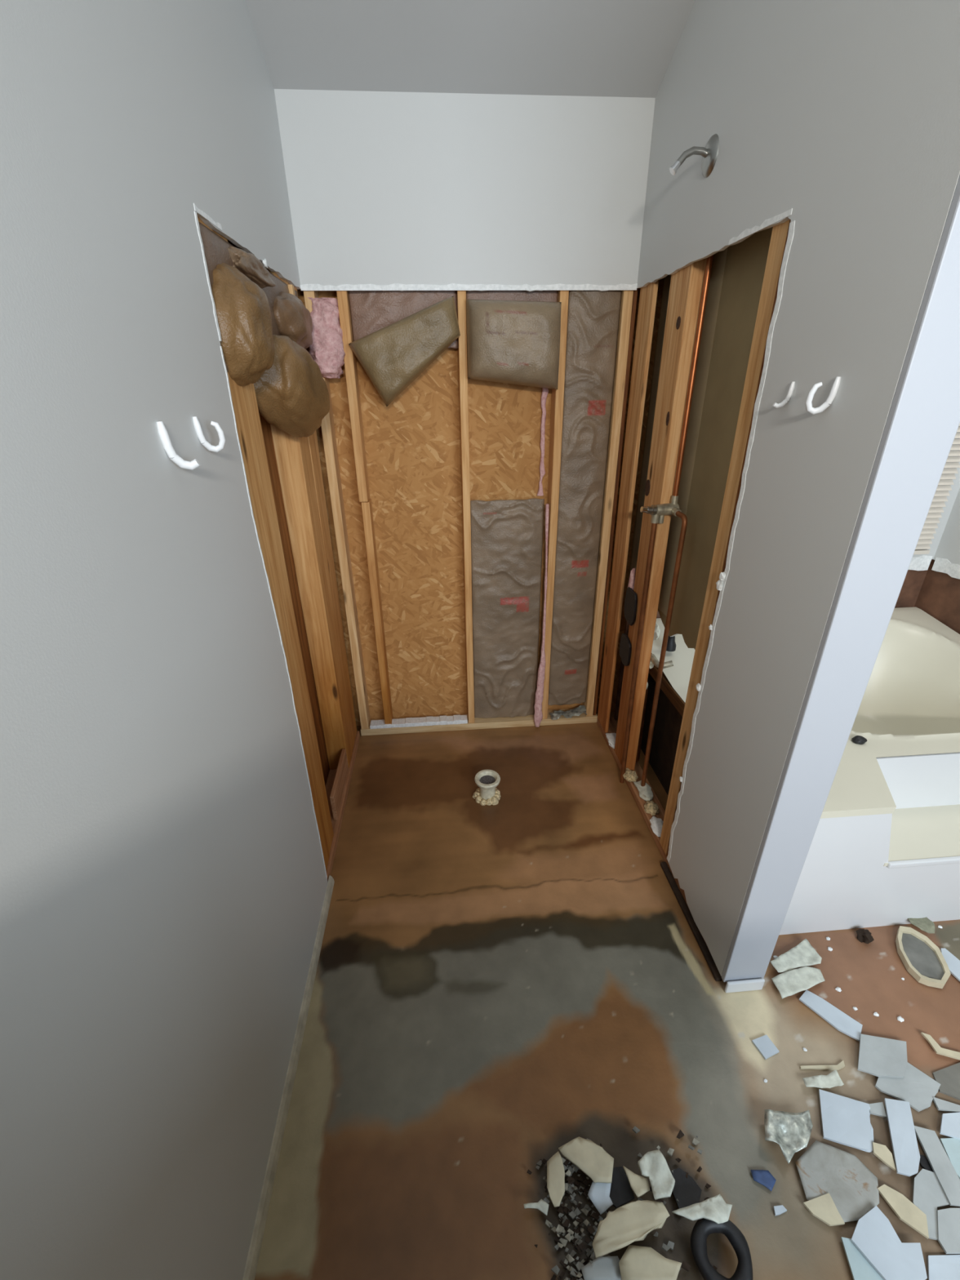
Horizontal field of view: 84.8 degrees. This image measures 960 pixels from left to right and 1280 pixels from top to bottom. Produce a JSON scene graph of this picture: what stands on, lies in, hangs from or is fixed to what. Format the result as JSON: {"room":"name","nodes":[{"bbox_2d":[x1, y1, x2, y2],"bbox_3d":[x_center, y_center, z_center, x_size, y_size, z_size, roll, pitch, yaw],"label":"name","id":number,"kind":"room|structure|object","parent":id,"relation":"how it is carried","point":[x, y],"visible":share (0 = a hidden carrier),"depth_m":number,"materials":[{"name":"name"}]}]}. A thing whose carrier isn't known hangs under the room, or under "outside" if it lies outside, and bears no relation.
{"room":"bathroom under renovation","nodes":[
{"label":"bathroom under renovation","id":0,"kind":"room"},
{"bbox_2d":[0,0,328,1279],"bbox_3d":[-0.486,-0.136,0.216,0.013,3.311,3.983,-3,26,-4],"label":"wall","id":1,"kind":"structure","parent":0,"point":[163,880],"depth_m":0.78,"materials":[{"name":"paint"}]},
{"bbox_2d":[156,421,200,470],"bbox_3d":[-0.515,-0.331,0.900,0.054,0.081,0.020,-22,33,-37],"label":"wall hook","id":2,"kind":"object","parent":1,"relation":"attached to","point":[166,441],"visible":1,"depth_m":0.89,"materials":[{"name":"white plastic"}]},
{"bbox_2d":[194,211,221,341],"bbox_3d":[-0.566,-0.750,1.094,0.003,0.224,0.014,-3,26,-4],"label":"trim","id":3,"kind":"structure","parent":1,"relation":"attached to","point":[195,213],"depth_m":1.09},
{"bbox_2d":[192,416,226,452],"bbox_3d":[-0.525,-0.400,1.024,0.051,0.067,0.021,-14,29,-26],"label":"wall hook","id":4,"kind":"object","parent":1,"relation":"attached to","point":[200,435],"visible":1,"depth_m":1.02,"materials":[{"name":"white plastic"}]},
{"bbox_2d":[220,346,327,878],"bbox_3d":[-0.554,0.102,1.507,0.003,1.650,0.044,-3,26,-4],"label":"trim","id":5,"kind":"structure","parent":1,"relation":"attached to","point":[220,346],"depth_m":1.38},
{"bbox_2d":[242,875,334,1279],"bbox_3d":[-0.420,1.511,0.569,0.014,0.035,2.992,-3,26,-4],"label":"baseboard","id":6,"kind":"structure","parent":1,"relation":"attached to","point":[254,1251],"depth_m":1.30,"materials":[{"name":"paint"}]},
{"bbox_2d":[227,240,329,786],"bbox_3d":[-0.707,-0.400,1.795,0.012,2.430,1.085,-3,26,-4],"label":"board","id":7,"kind":"object","parent":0,"point":[265,426],"visible":0.02,"depth_m":1.99,"materials":[{"name":"brown wood"}]},
{"bbox_2d":[245,0,695,97],"bbox_3d":[0.912,-1.333,-0.183,3.070,0.941,4.170,-3,26,-4],"label":"ceiling","id":8,"kind":"structure","parent":0,"point":[610,48],"depth_m":1.55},
{"bbox_2d":[297,277,664,725],"bbox_3d":[0.748,-0.704,2.388,3.015,2.430,0.011,-3,26,-4],"label":"wall sheathing","id":9,"kind":"object","parent":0,"point":[412,443],"visible":0.02,"depth_m":2.34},
{"bbox_2d":[537,387,548,495],"bbox_3d":[0.269,-0.862,2.252,0.034,0.475,0.027,-3,26,-4],"label":"tuft","id":10,"kind":"object","parent":9,"relation":"attached to","point":[544,391],"visible":0.9,"depth_m":2.24,"materials":[{"name":"pink fabric"}]},
{"bbox_2d":[254,711,959,1279],"bbox_3d":[0.924,1.280,1.053,3.020,0.001,4.148,-3,26,-4],"label":"floor","id":11,"kind":"structure","parent":0,"point":[510,982],"depth_m":1.46,"materials":[{"name":"concrete"}]},
{"bbox_2d":[324,730,359,881],"bbox_3d":[-0.634,0.683,2.302,0.099,0.038,0.915,-3,26,-4],"label":"plate","id":12,"kind":"object","parent":11,"relation":"on","point":[336,824],"visible":0.29,"depth_m":2.25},
{"bbox_2d":[197,216,329,871],"bbox_3d":[-0.621,-0.228,1.424,0.090,2.362,0.106,-3,26,-4],"label":"stud","id":13,"kind":"object","parent":12,"relation":"on","point":[237,394],"visible":0.21,"depth_m":1.44,"materials":[{"name":"brown wood"}]},
{"bbox_2d":[211,262,274,386],"bbox_3d":[-0.582,-0.741,1.242,0.165,0.254,0.236,-3,26,-4],"label":"insulation batt","id":14,"kind":"object","parent":13,"relation":"attached to","point":[242,308],"visible":0.66,"depth_m":1.18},
{"bbox_2d":[212,229,333,853],"bbox_3d":[-0.630,-0.273,1.518,0.087,2.362,0.105,-3,26,-4],"label":"stud","id":15,"kind":"object","parent":12,"relation":"on","point":[249,393],"visible":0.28,"depth_m":1.58,"materials":[{"name":"brown wood"}]},
{"bbox_2d":[198,221,297,372],"bbox_3d":[-0.613,-0.924,1.533,0.021,0.280,0.900,-3,26,-4],"label":"insulation batt","id":16,"kind":"object","parent":15,"relation":"attached to","point":[215,248],"visible":0.15,"depth_m":1.19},
{"bbox_2d":[227,246,275,288],"bbox_3d":[-0.592,-0.958,1.360,0.060,0.063,0.317,-3,26,-4],"label":"insulation batt","id":17,"kind":"object","parent":15,"relation":"attached to","point":[247,264],"visible":0.77,"depth_m":1.30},
{"bbox_2d":[240,248,353,769],"bbox_3d":[-0.672,-0.498,1.990,0.093,2.362,0.146,-3,26,-4],"label":"stud","id":18,"kind":"object","parent":12,"relation":"on","point":[293,456],"visible":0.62,"depth_m":2.06,"materials":[{"name":"brown wood"}]},
{"bbox_2d":[253,333,329,437],"bbox_3d":[-0.594,-0.781,1.645,0.209,0.284,0.465,-3,26,-4],"label":"insulation batt","id":19,"kind":"object","parent":18,"relation":"attached to","point":[292,395],"visible":0.78,"depth_m":1.50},
{"bbox_2d":[273,291,312,349],"bbox_3d":[-0.636,-1.035,1.720,0.147,0.181,0.376,-5,26,-9],"label":"insulation batt","id":20,"kind":"object","parent":18,"relation":"attached to","point":[294,321],"visible":0.53,"depth_m":1.62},
{"bbox_2d":[286,280,356,746],"bbox_3d":[-0.683,-0.562,2.125,0.090,2.362,0.148,-3,26,-4],"label":"stud","id":21,"kind":"object","parent":12,"relation":"on","point":[313,440],"visible":0.25,"depth_m":2.25,"materials":[{"name":"brown wood"}]},
{"bbox_2d":[329,748,348,820],"bbox_3d":[-0.602,0.613,2.260,0.018,0.122,0.315,-3,26,-4],"label":"board","id":22,"kind":"object","parent":12,"relation":"on","point":[341,775],"visible":1,"depth_m":2.22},
{"bbox_2d":[360,708,597,735],"bbox_3d":[0.002,0.422,2.800,1.250,0.063,0.094,-3,26,-4],"label":"plate","id":23,"kind":"object","parent":11,"relation":"on","point":[527,721],"depth_m":2.76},
{"bbox_2d":[302,290,370,728],"bbox_3d":[-0.614,-0.623,2.249,0.039,2.362,0.090,-3,26,-4],"label":"stud","id":24,"kind":"object","parent":23,"relation":"on","point":[327,426],"visible":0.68,"depth_m":2.32,"materials":[{"name":"brown wood"}]},
{"bbox_2d":[306,297,345,378],"bbox_3d":[-0.578,-1.123,1.961,0.147,0.263,0.168,-3,26,-4],"label":"tuft","id":25,"kind":"object","parent":24,"relation":"attached to","point":[326,348],"visible":0.91,"depth_m":1.92,"materials":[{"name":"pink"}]},
{"bbox_2d":[361,498,392,724],"bbox_3d":[-0.484,-0.083,2.518,0.035,1.152,0.088,-3,26,-4],"label":"stud","id":26,"kind":"object","parent":23,"relation":"on","point":[366,507],"visible":0.95,"depth_m":2.45,"materials":[{"name":"brown wood"}]},
{"bbox_2d":[336,290,369,502],"bbox_3d":[-0.503,-1.148,2.006,0.038,1.208,0.091,-3,26,-4],"label":"stud","id":27,"kind":"object","parent":26,"relation":"on","point":[350,362],"visible":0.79,"depth_m":2.06,"materials":[{"name":"brown wood"}]},
{"bbox_2d":[457,290,474,723],"bbox_3d":[-0.062,-0.648,2.286,0.034,2.362,0.089,-3,26,-4],"label":"stud","id":28,"kind":"object","parent":23,"relation":"on","point":[461,295],"visible":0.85,"depth_m":2.25,"materials":[{"name":"brown wood"}]},
{"bbox_2d":[348,290,457,348],"bbox_3d":[-0.285,-1.251,1.962,0.400,0.291,0.025,-3,26,-4],"label":"insulation","id":29,"kind":"object","parent":28,"relation":"attached to","point":[371,311],"visible":0.27,"depth_m":1.96},
{"bbox_2d":[348,295,460,406],"bbox_3d":[-0.278,-1.065,1.950,0.416,0.365,0.108,-2,26,-3],"label":"insulation batt","id":30,"kind":"object","parent":28,"relation":"attached to","point":[394,355],"visible":1,"depth_m":1.91,"materials":[{"name":"brown paper"}]},
{"bbox_2d":[466,298,561,389],"bbox_3d":[0.132,-1.103,1.969,0.354,0.303,0.117,-3,26,-4],"label":"insulation batt","id":31,"kind":"object","parent":28,"relation":"attached to","point":[514,342],"visible":1,"depth_m":1.92,"materials":[{"name":"brown paper"}]},
{"bbox_2d":[470,497,544,718],"bbox_3d":[0.129,-0.102,2.557,0.331,1.144,0.032,-3,26,-4],"label":"insulation","id":32,"kind":"object","parent":23,"relation":"on","point":[507,535],"visible":0.99,"depth_m":2.52},
{"bbox_2d":[540,290,568,719],"bbox_3d":[0.322,-0.666,2.311,0.036,2.362,0.090,-3,26,-4],"label":"stud","id":33,"kind":"object","parent":23,"relation":"on","point":[557,395],"visible":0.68,"depth_m":2.27,"materials":[{"name":"brown wood"}]},
{"bbox_2d":[466,290,557,319],"bbox_3d":[0.123,-1.287,1.980,0.350,0.251,0.026,-3,26,-4],"label":"insulation","id":34,"kind":"object","parent":33,"relation":"attached to","point":[522,295],"visible":0.12,"depth_m":1.98},
{"bbox_2d":[533,503,549,727],"bbox_3d":[0.300,-0.067,2.527,0.043,1.148,0.057,17,31,32],"label":"tuft","id":35,"kind":"object","parent":33,"relation":"attached to","point":[538,716],"visible":1,"depth_m":2.61,"materials":[{"name":"pink fabric"}]},
{"bbox_2d":[547,290,621,705],"bbox_3d":[0.447,-0.500,2.365,0.207,1.870,0.029,-3,26,-4],"label":"insulation","id":36,"kind":"object","parent":33,"relation":"attached to","point":[593,316],"visible":0.95,"depth_m":2.27},
{"bbox_2d":[582,290,633,716],"bbox_3d":[0.565,-0.677,2.328,0.041,2.362,0.090,-3,26,-4],"label":"stud","id":37,"kind":"object","parent":23,"relation":"on","point":[626,301],"visible":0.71,"depth_m":2.28,"materials":[{"name":"brown wood"}]},
{"bbox_2d":[592,288,638,715],"bbox_3d":[0.594,-0.679,2.332,0.016,2.362,0.083,-3,26,-4],"label":"stud","id":38,"kind":"object","parent":23,"relation":"on","point":[635,292],"visible":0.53,"depth_m":2.30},
{"bbox_2d":[472,769,501,805],"bbox_3d":[0.028,0.640,2.290,0.126,0.108,0.118,-3,26,-4],"label":"drain pipe","id":39,"kind":"object","parent":11,"relation":"on","point":[487,793],"visible":1,"depth_m":2.27,"materials":[{"name":"plastic"}]},
{"bbox_2d":[596,716,621,772],"bbox_3d":[0.674,0.522,2.601,0.101,0.038,0.435,-3,26,-4],"label":"plate","id":40,"kind":"object","parent":11,"relation":"on","point":[612,728],"depth_m":2.68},
{"bbox_2d":[597,280,658,733],"bbox_3d":[0.620,-0.624,2.216,0.018,2.362,0.142,-3,26,-4],"label":"stud","id":41,"kind":"object","parent":40,"relation":"on","point":[648,294],"visible":0.73,"depth_m":2.19,"materials":[{"name":"brown wood"}]},
{"bbox_2d":[614,257,706,770],"bbox_3d":[0.659,-0.500,1.955,0.051,2.362,0.157,-3,26,-4],"label":"stud","id":42,"kind":"object","parent":40,"relation":"on","point":[686,288],"visible":0.59,"depth_m":1.85,"materials":[{"name":"brown wood"}]},
{"bbox_2d":[619,633,631,666],"bbox_3d":[0.633,0.043,2.291,0.010,0.135,0.118,-3,26,-4],"label":"pad","id":43,"kind":"object","parent":42,"relation":"attached to","point":[625,646],"visible":1,"depth_m":2.27,"materials":[{"name":"rubber"}]},
{"bbox_2d":[624,586,637,625],"bbox_3d":[0.630,-0.142,2.203,0.010,0.148,0.122,-3,26,-4],"label":"pad","id":44,"kind":"object","parent":42,"relation":"attached to","point":[631,597],"visible":1,"depth_m":2.19,"materials":[{"name":"rubber"}]},
{"bbox_2d":[640,495,681,523],"bbox_3d":[0.635,-0.454,1.846,0.134,0.094,0.071,-3,26,-4],"label":"shower valve","id":45,"kind":"object","parent":42,"relation":"attached to","point":[657,512],"visible":0.95,"depth_m":1.84,"materials":[{"name":"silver metal"}]},
{"bbox_2d":[672,254,713,496],"bbox_3d":[0.681,-0.921,1.648,0.019,0.918,0.019,-3,26,-4],"label":"copper pipe","id":46,"kind":"object","parent":45,"relation":"attached to","point":[709,260],"visible":0.79,"depth_m":1.67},
{"bbox_2d":[640,511,687,786],"bbox_3d":[0.695,0.107,2.040,0.018,1.192,0.069,-3,26,-4],"label":"copper pipe","id":47,"kind":"object","parent":40,"relation":"on","point":[684,519],"visible":0.95,"depth_m":1.96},
{"bbox_2d":[659,218,790,854],"bbox_3d":[0.722,-0.276,1.486,0.090,2.362,0.067,-3,26,-4],"label":"stud","id":48,"kind":"object","parent":40,"relation":"on","point":[779,234],"visible":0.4,"depth_m":1.43,"materials":[{"name":"brown wood"}]},
{"bbox_2d":[666,219,791,856],"bbox_3d":[0.726,-0.255,1.440,0.090,2.360,0.037,-3,26,-4],"label":"stud","id":49,"kind":"object","parent":40,"relation":"on","point":[776,291],"visible":0.16,"depth_m":1.35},
{"bbox_2d":[526,1126,717,1279],"bbox_3d":[0.318,1.234,1.135,0.419,0.027,0.283,-3,26,-4],"label":"rubble","id":50,"kind":"object","parent":11,"relation":"on","point":[569,1170],"visible":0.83,"depth_m":1.12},
{"bbox_2d":[546,1151,564,1207],"bbox_3d":[0.168,1.194,1.166,0.044,0.015,0.087,-3,26,-4],"label":"shard","id":51,"kind":"object","parent":50,"relation":"on","point":[555,1168],"visible":1,"depth_m":1.16},
{"bbox_2d":[558,1136,613,1182],"bbox_3d":[0.246,1.170,1.193,0.123,0.015,0.065,18,31,34],"label":"shard","id":52,"kind":"object","parent":50,"relation":"on","point":[590,1157],"visible":1,"depth_m":1.19},
{"bbox_2d":[587,1181,613,1214],"bbox_3d":[0.260,1.206,1.141,0.054,0.012,0.058,3,26,8],"label":"shard","id":53,"kind":"object","parent":50,"relation":"on","point":[598,1193],"visible":1,"depth_m":1.14},
{"bbox_2d":[581,1256,621,1279],"bbox_3d":[0.245,1.265,1.055,0.083,0.015,0.036,-3,26,-4],"label":"shard","id":54,"kind":"object","parent":50,"relation":"on","point":[602,1268],"visible":1,"depth_m":1.05},
{"bbox_2d":[592,1200,669,1257],"bbox_3d":[0.310,1.210,1.090,0.175,0.014,0.057,-7,26,-12],"label":"shard","id":55,"kind":"object","parent":50,"relation":"on","point":[631,1222],"visible":1,"depth_m":1.09},
{"bbox_2d":[622,1165,649,1198],"bbox_3d":[0.346,1.187,1.154,0.046,0.010,0.053,-3,26,-4],"label":"shard","id":56,"kind":"object","parent":50,"relation":"on","point":[639,1184],"visible":1,"depth_m":1.15},
{"bbox_2d":[618,1244,681,1279],"bbox_3d":[0.342,1.251,1.054,0.126,0.011,0.050,0,26,1],"label":"shard","id":57,"kind":"object","parent":50,"relation":"on","point":[637,1263],"visible":1,"depth_m":1.05},
{"bbox_2d":[637,1149,675,1199],"bbox_3d":[0.388,1.171,1.152,0.063,0.018,0.079,-11,27,-20],"label":"shard","id":58,"kind":"object","parent":50,"relation":"on","point":[653,1165],"visible":1,"depth_m":1.15,"materials":[{"name":"ceramic"}]},
{"bbox_2d":[609,1166,634,1208],"bbox_3d":[0.307,1.214,1.167,0.058,0.007,0.063,-3,26,-4],"label":"tile shard","id":59,"kind":"object","parent":11,"relation":"on","point":[621,1193],"visible":0.91,"depth_m":1.16},
{"bbox_2d":[619,523,657,782],"bbox_3d":[0.634,0.111,2.133,0.025,1.181,0.021,-3,26,-4],"label":"copper pipe","id":60,"kind":"object","parent":11,"relation":"on","point":[653,530],"visible":0.98,"depth_m":2.08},
{"bbox_2d":[624,761,690,911],"bbox_3d":[0.717,0.755,2.113,0.102,0.038,0.772,-3,26,-4],"label":"plate","id":61,"kind":"object","parent":11,"relation":"on","point":[633,788],"depth_m":2.19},
{"bbox_2d":[671,1168,702,1208],"bbox_3d":[0.456,1.213,1.165,0.064,0.007,0.064,-3,26,-4],"label":"tile shard","id":62,"kind":"object","parent":11,"relation":"on","point":[688,1193],"visible":0.84,"depth_m":1.16},
{"bbox_2d":[660,861,722,981],"bbox_3d":[0.702,0.928,1.775,0.020,0.016,0.435,-3,26,-4],"label":"floor strip","id":63,"kind":"object","parent":11,"relation":"on","point":[704,950],"visible":0.94,"depth_m":1.74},
{"bbox_2d":[690,1217,752,1279],"bbox_3d":[0.488,1.241,1.064,0.118,0.040,0.117,-3,26,-4],"label":"ring","id":64,"kind":"object","parent":11,"relation":"on","point":[703,1228],"visible":1,"depth_m":1.06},
{"bbox_2d":[671,1194,732,1223],"bbox_3d":[0.470,1.199,1.098,0.130,0.019,0.041,-7,26,-12],"label":"shard","id":65,"kind":"object","parent":64,"relation":"on","point":[715,1209],"visible":1,"depth_m":1.10,"materials":[{"name":"ceramic"}]},
{"bbox_2d":[750,1169,776,1191],"bbox_3d":[0.641,1.215,1.182,0.050,0.004,0.035,0,26,2],"label":"scrap","id":66,"kind":"object","parent":11,"relation":"on","point":[763,1177],"visible":1,"depth_m":1.18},
{"bbox_2d":[751,1035,778,1059],"bbox_3d":[0.773,1.100,1.423,0.048,0.007,0.046,-9,27,-17],"label":"chip","id":67,"kind":"object","parent":11,"relation":"on","point":[763,1044],"visible":1,"depth_m":1.42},
{"bbox_2d":[764,1109,813,1163],"bbox_3d":[0.729,1.159,1.233,0.136,0.024,0.098,-3,26,-4],"label":"scrap","id":68,"kind":"object","parent":11,"relation":"on","point":[791,1131],"visible":1,"depth_m":1.24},
{"bbox_2d":[770,938,822,972],"bbox_3d":[0.977,0.987,1.615,0.173,0.015,0.074,-12,28,-23],"label":"fragment","id":69,"kind":"object","parent":11,"relation":"on","point":[803,954],"visible":1,"depth_m":1.62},
{"bbox_2d":[771,966,825,999],"bbox_3d":[0.951,1.014,1.567,0.173,0.012,0.059,-7,26,-13],"label":"fragment","id":70,"kind":"object","parent":11,"relation":"on","point":[789,983],"visible":1,"depth_m":1.56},
{"bbox_2d":[640,607,959,934],"bbox_3d":[1.512,0.403,2.172,1.476,0.601,1.238,-3,26,-4],"label":"bathtub","id":71,"kind":"object","parent":11,"relation":"on","point":[884,850],"visible":0.4,"depth_m":1.73,"materials":[{"name":"ceramic"}]},
{"bbox_2d":[802,1069,844,1088],"bbox_3d":[0.872,1.124,1.343,0.099,0.013,0.033,-3,26,-4],"label":"scrap","id":72,"kind":"object","parent":11,"relation":"on","point":[833,1079],"visible":1,"depth_m":1.34,"materials":[{"name":"paper"}]},
{"bbox_2d":[799,990,862,1040],"bbox_3d":[0.994,1.062,1.493,0.059,0.007,0.150,-23,34,-39],"label":"strip","id":73,"kind":"object","parent":11,"relation":"on","point":[841,1021],"visible":1,"depth_m":1.49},
{"bbox_2d":[795,1140,879,1222],"bbox_3d":[0.797,1.211,1.176,0.170,0.009,0.130,-14,29,-26],"label":"fragment","id":74,"kind":"object","parent":11,"relation":"on","point":[823,1169],"visible":1,"depth_m":1.18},
{"bbox_2d":[802,1192,844,1226],"bbox_3d":[0.738,1.230,1.134,0.068,0.007,0.047,-3,26,-4],"label":"scrap","id":75,"kind":"object","parent":74,"relation":"on","point":[823,1207],"visible":1,"depth_m":1.13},
{"bbox_2d":[818,1088,873,1152],"bbox_3d":[0.889,1.164,1.273,0.126,0.008,0.103,7,27,15],"label":"board square","id":76,"kind":"object","parent":11,"relation":"on","point":[846,1121],"visible":1,"depth_m":1.27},
{"bbox_2d":[840,1236,884,1279],"bbox_3d":[0.777,1.263,1.069,0.075,0.007,0.071,-3,26,-4],"label":"board piece","id":77,"kind":"object","parent":11,"relation":"on","point":[860,1268],"visible":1,"depth_m":1.06,"materials":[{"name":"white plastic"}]},
{"bbox_2d":[857,1034,907,1077],"bbox_3d":[1.064,1.102,1.389,0.156,0.007,0.099,4,26,10],"label":"board square","id":78,"kind":"object","parent":11,"relation":"on","point":[878,1056],"visible":1,"depth_m":1.39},
{"bbox_2d":[871,1142,895,1170],"bbox_3d":[0.929,1.188,1.212,0.038,0.007,0.042,9,27,19],"label":"board sliver","id":79,"kind":"object","parent":11,"relation":"on","point":[882,1152],"visible":1,"depth_m":1.21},
{"bbox_2d":[850,1205,927,1279],"bbox_3d":[0.841,1.248,1.076,0.112,0.007,0.115,-21,32,-35],"label":"board piece","id":80,"kind":"object","parent":11,"relation":"on","point":[873,1235],"visible":1,"depth_m":1.07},
{"bbox_2d":[884,1097,919,1176],"bbox_3d":[0.998,1.170,1.240,0.052,0.007,0.167,11,28,23],"label":"strip","id":81,"kind":"object","parent":11,"relation":"on","point":[900,1122],"visible":1,"depth_m":1.24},
{"bbox_2d":[877,1184,928,1239],"bbox_3d":[0.913,1.226,1.137,0.090,0.007,0.047,18,32,34],"label":"strip","id":82,"kind":"object","parent":11,"relation":"on","point":[905,1210],"visible":1,"depth_m":1.13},
{"bbox_2d":[875,1062,940,1111],"bbox_3d":[1.089,1.134,1.339,0.136,0.007,0.101,-18,30,-31],"label":"board piece","id":83,"kind":"object","parent":11,"relation":"on","point":[917,1088],"visible":1,"depth_m":1.33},
{"bbox_2d":[895,925,951,988],"bbox_3d":[1.368,0.980,1.632,0.116,0.022,0.184,7,27,15],"label":"frame","id":84,"kind":"object","parent":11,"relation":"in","point":[922,958],"visible":1,"depth_m":1.62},
{"bbox_2d":[912,1168,949,1240],"bbox_3d":[0.978,1.225,1.147,0.133,0.008,0.062,-19,31,-34],"label":"board piece","id":85,"kind":"object","parent":11,"relation":"on","point":[928,1195],"visible":1,"depth_m":1.15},
{"bbox_2d":[914,1125,959,1206],"bbox_3d":[1.050,1.194,1.196,0.046,0.007,0.137,3,26,8],"label":"strip","id":86,"kind":"object","parent":11,"relation":"on","point":[946,1175],"visible":1,"depth_m":1.19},
{"bbox_2d":[920,1032,959,1060],"bbox_3d":[1.238,1.094,1.405,0.095,0.007,0.041,18,31,33],"label":"strip","id":87,"kind":"object","parent":11,"relation":"on","point":[938,1050],"visible":1,"depth_m":1.40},
{"bbox_2d":[927,1254,959,1279],"bbox_3d":[0.948,1.273,1.058,0.124,0.007,0.047,-1,26,0],"label":"board piece","id":88,"kind":"object","parent":11,"relation":"on","point":[946,1267],"visible":1,"depth_m":1.06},
{"bbox_2d":[932,1062,959,1100],"bbox_3d":[1.227,1.123,1.366,0.078,0.007,0.148,19,32,36],"label":"board","id":89,"kind":"object","parent":11,"relation":"on","point":[948,1077],"visible":1,"depth_m":1.35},
{"bbox_2d":[937,1208,959,1253],"bbox_3d":[1.007,1.240,1.105,0.111,0.007,0.064,-3,26,-4],"label":"board piece","id":90,"kind":"object","parent":11,"relation":"on","point":[948,1219],"visible":1,"depth_m":1.10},
{"bbox_2d":[939,1112,959,1139],"bbox_3d":[1.153,1.167,1.258,0.120,0.007,0.056,-3,26,-4],"label":"board piece","id":91,"kind":"object","parent":11,"relation":"on","point":[950,1122],"visible":1,"depth_m":1.26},
{"bbox_2d":[939,1137,959,1178],"bbox_3d":[1.105,1.192,1.221,0.058,0.007,0.123,19,32,36],"label":"plastic sheet","id":92,"kind":"object","parent":11,"relation":"on","point":[951,1146],"visible":1,"depth_m":1.22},
{"bbox_2d":[940,948,959,981],"bbox_3d":[1.453,0.998,1.603,0.061,0.007,0.117,-3,26,-4],"label":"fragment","id":93,"kind":"object","parent":11,"relation":"on","point":[953,963],"visible":1,"depth_m":1.61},
{"bbox_2d":[274,88,959,559],"bbox_3d":[0.807,-1.061,2.110,2.900,1.643,0.013,-3,26,-4],"label":"wall","id":94,"kind":"structure","parent":0,"point":[384,188],"depth_m":1.80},
{"bbox_2d":[300,283,637,290],"bbox_3d":[-0.028,-1.290,1.920,1.230,0.022,0.003,-3,26,-4],"label":"trim","id":95,"kind":"structure","parent":94,"relation":"attached to","point":[395,286],"depth_m":1.92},
{"bbox_2d":[907,555,933,570],"bbox_3d":[1.456,-0.342,2.504,1.460,0.084,0.003,-3,26,-4],"label":"trim","id":96,"kind":"structure","parent":94,"relation":"attached to","point":[922,562],"depth_m":2.55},
{"bbox_2d":[933,426,959,507],"bbox_3d":[1.618,-0.919,2.234,1.020,1.070,0.010,-3,26,-4],"label":"window","id":97,"kind":"structure","parent":94,"relation":"in","point":[958,426],"depth_m":2.34,"materials":[{"name":"paint"}]},
{"bbox_2d":[913,423,959,554],"bbox_3d":[1.625,-0.894,2.221,0.990,1.124,0.031,-3,26,-4],"label":"window blind","id":98,"kind":"object","parent":97,"relation":"attached to","point":[922,547],"visible":0.16,"depth_m":2.39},
{"bbox_2d":[626,226,773,649],"bbox_3d":[0.732,-0.943,1.649,0.013,2.100,0.940,-3,26,-4],"label":"wall","id":99,"kind":"structure","parent":0,"point":[745,264],"depth_m":1.63,"materials":[{"name":"paint"}]},
{"bbox_2d":[630,247,728,616],"bbox_3d":[0.710,-0.856,1.930,0.001,1.500,0.465,-3,26,-4],"label":"stud","id":100,"kind":"object","parent":99,"relation":"attached to","point":[719,258],"depth_m":1.88,"materials":[{"name":"wood"}]},
{"bbox_2d":[613,559,959,720],"bbox_3d":[1.558,0.431,1.800,1.520,0.870,2.020,-3,26,-4],"label":"wall","id":101,"kind":"structure","parent":0,"point":[937,593],"depth_m":2.57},
{"bbox_2d":[636,0,959,976],"bbox_3d":[0.651,-0.653,1.526,0.013,3.016,1.363,-3,26,-4],"label":"wall","id":102,"kind":"structure","parent":0,"point":[844,115],"depth_m":1.13,"materials":[{"name":"paint"}]},
{"bbox_2d":[669,133,719,177],"bbox_3d":[0.568,-1.302,1.414,0.113,0.088,0.088,-3,26,-4],"label":"pipe","id":103,"kind":"object","parent":102,"relation":"attached to","point":[708,153],"visible":1,"depth_m":1.41,"materials":[{"name":"silver metal"}]},
{"bbox_2d":[666,220,795,862],"bbox_3d":[0.674,-0.039,1.511,0.003,1.870,0.038,-3,26,-4],"label":"trim","id":104,"kind":"structure","parent":102,"relation":"attached to","point":[791,230],"depth_m":1.34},
{"bbox_2d":[728,208,792,244],"bbox_3d":[0.650,-0.965,1.230,0.003,0.017,0.262,-3,26,-4],"label":"trim","id":105,"kind":"structure","parent":102,"relation":"attached to","point":[747,232],"depth_m":1.22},
{"bbox_2d":[804,376,840,414],"bbox_3d":[0.666,-0.476,1.026,0.051,0.067,0.021,8,27,19],"label":"wall hook","id":106,"kind":"object","parent":102,"relation":"attached to","point":[808,402],"visible":1,"depth_m":1.02,"materials":[{"name":"white plastic"}]},
{"bbox_2d":[721,175,959,982],"bbox_3d":[0.761,-0.357,0.910,0.124,3.020,0.016,-3,26,-4],"label":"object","id":107,"kind":"structure","parent":102,"relation":"attached to","point":[922,423],"depth_m":1.03,"materials":[{"name":"paint"}]},
{"bbox_2d":[724,978,764,992],"bbox_3d":[0.780,1.019,1.550,0.114,0.045,0.010,-3,26,-4],"label":"baseboard","id":108,"kind":"structure","parent":107,"relation":"attached to","point":[755,984],"depth_m":1.54,"materials":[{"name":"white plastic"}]},
{"bbox_2d":[933,488,959,564],"bbox_3d":[2.247,-1.071,1.501,0.030,2.170,1.303,-3,26,-4],"label":"wall","id":109,"kind":"structure","parent":0,"point":[948,547],"depth_m":2.44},
{"bbox_2d":[931,557,959,579],"bbox_3d":[2.237,-0.143,2.058,0.004,0.079,1.070,-3,26,-4],"label":"trim","id":110,"kind":"structure","parent":109,"relation":"attached to","point":[940,565],"depth_m":2.48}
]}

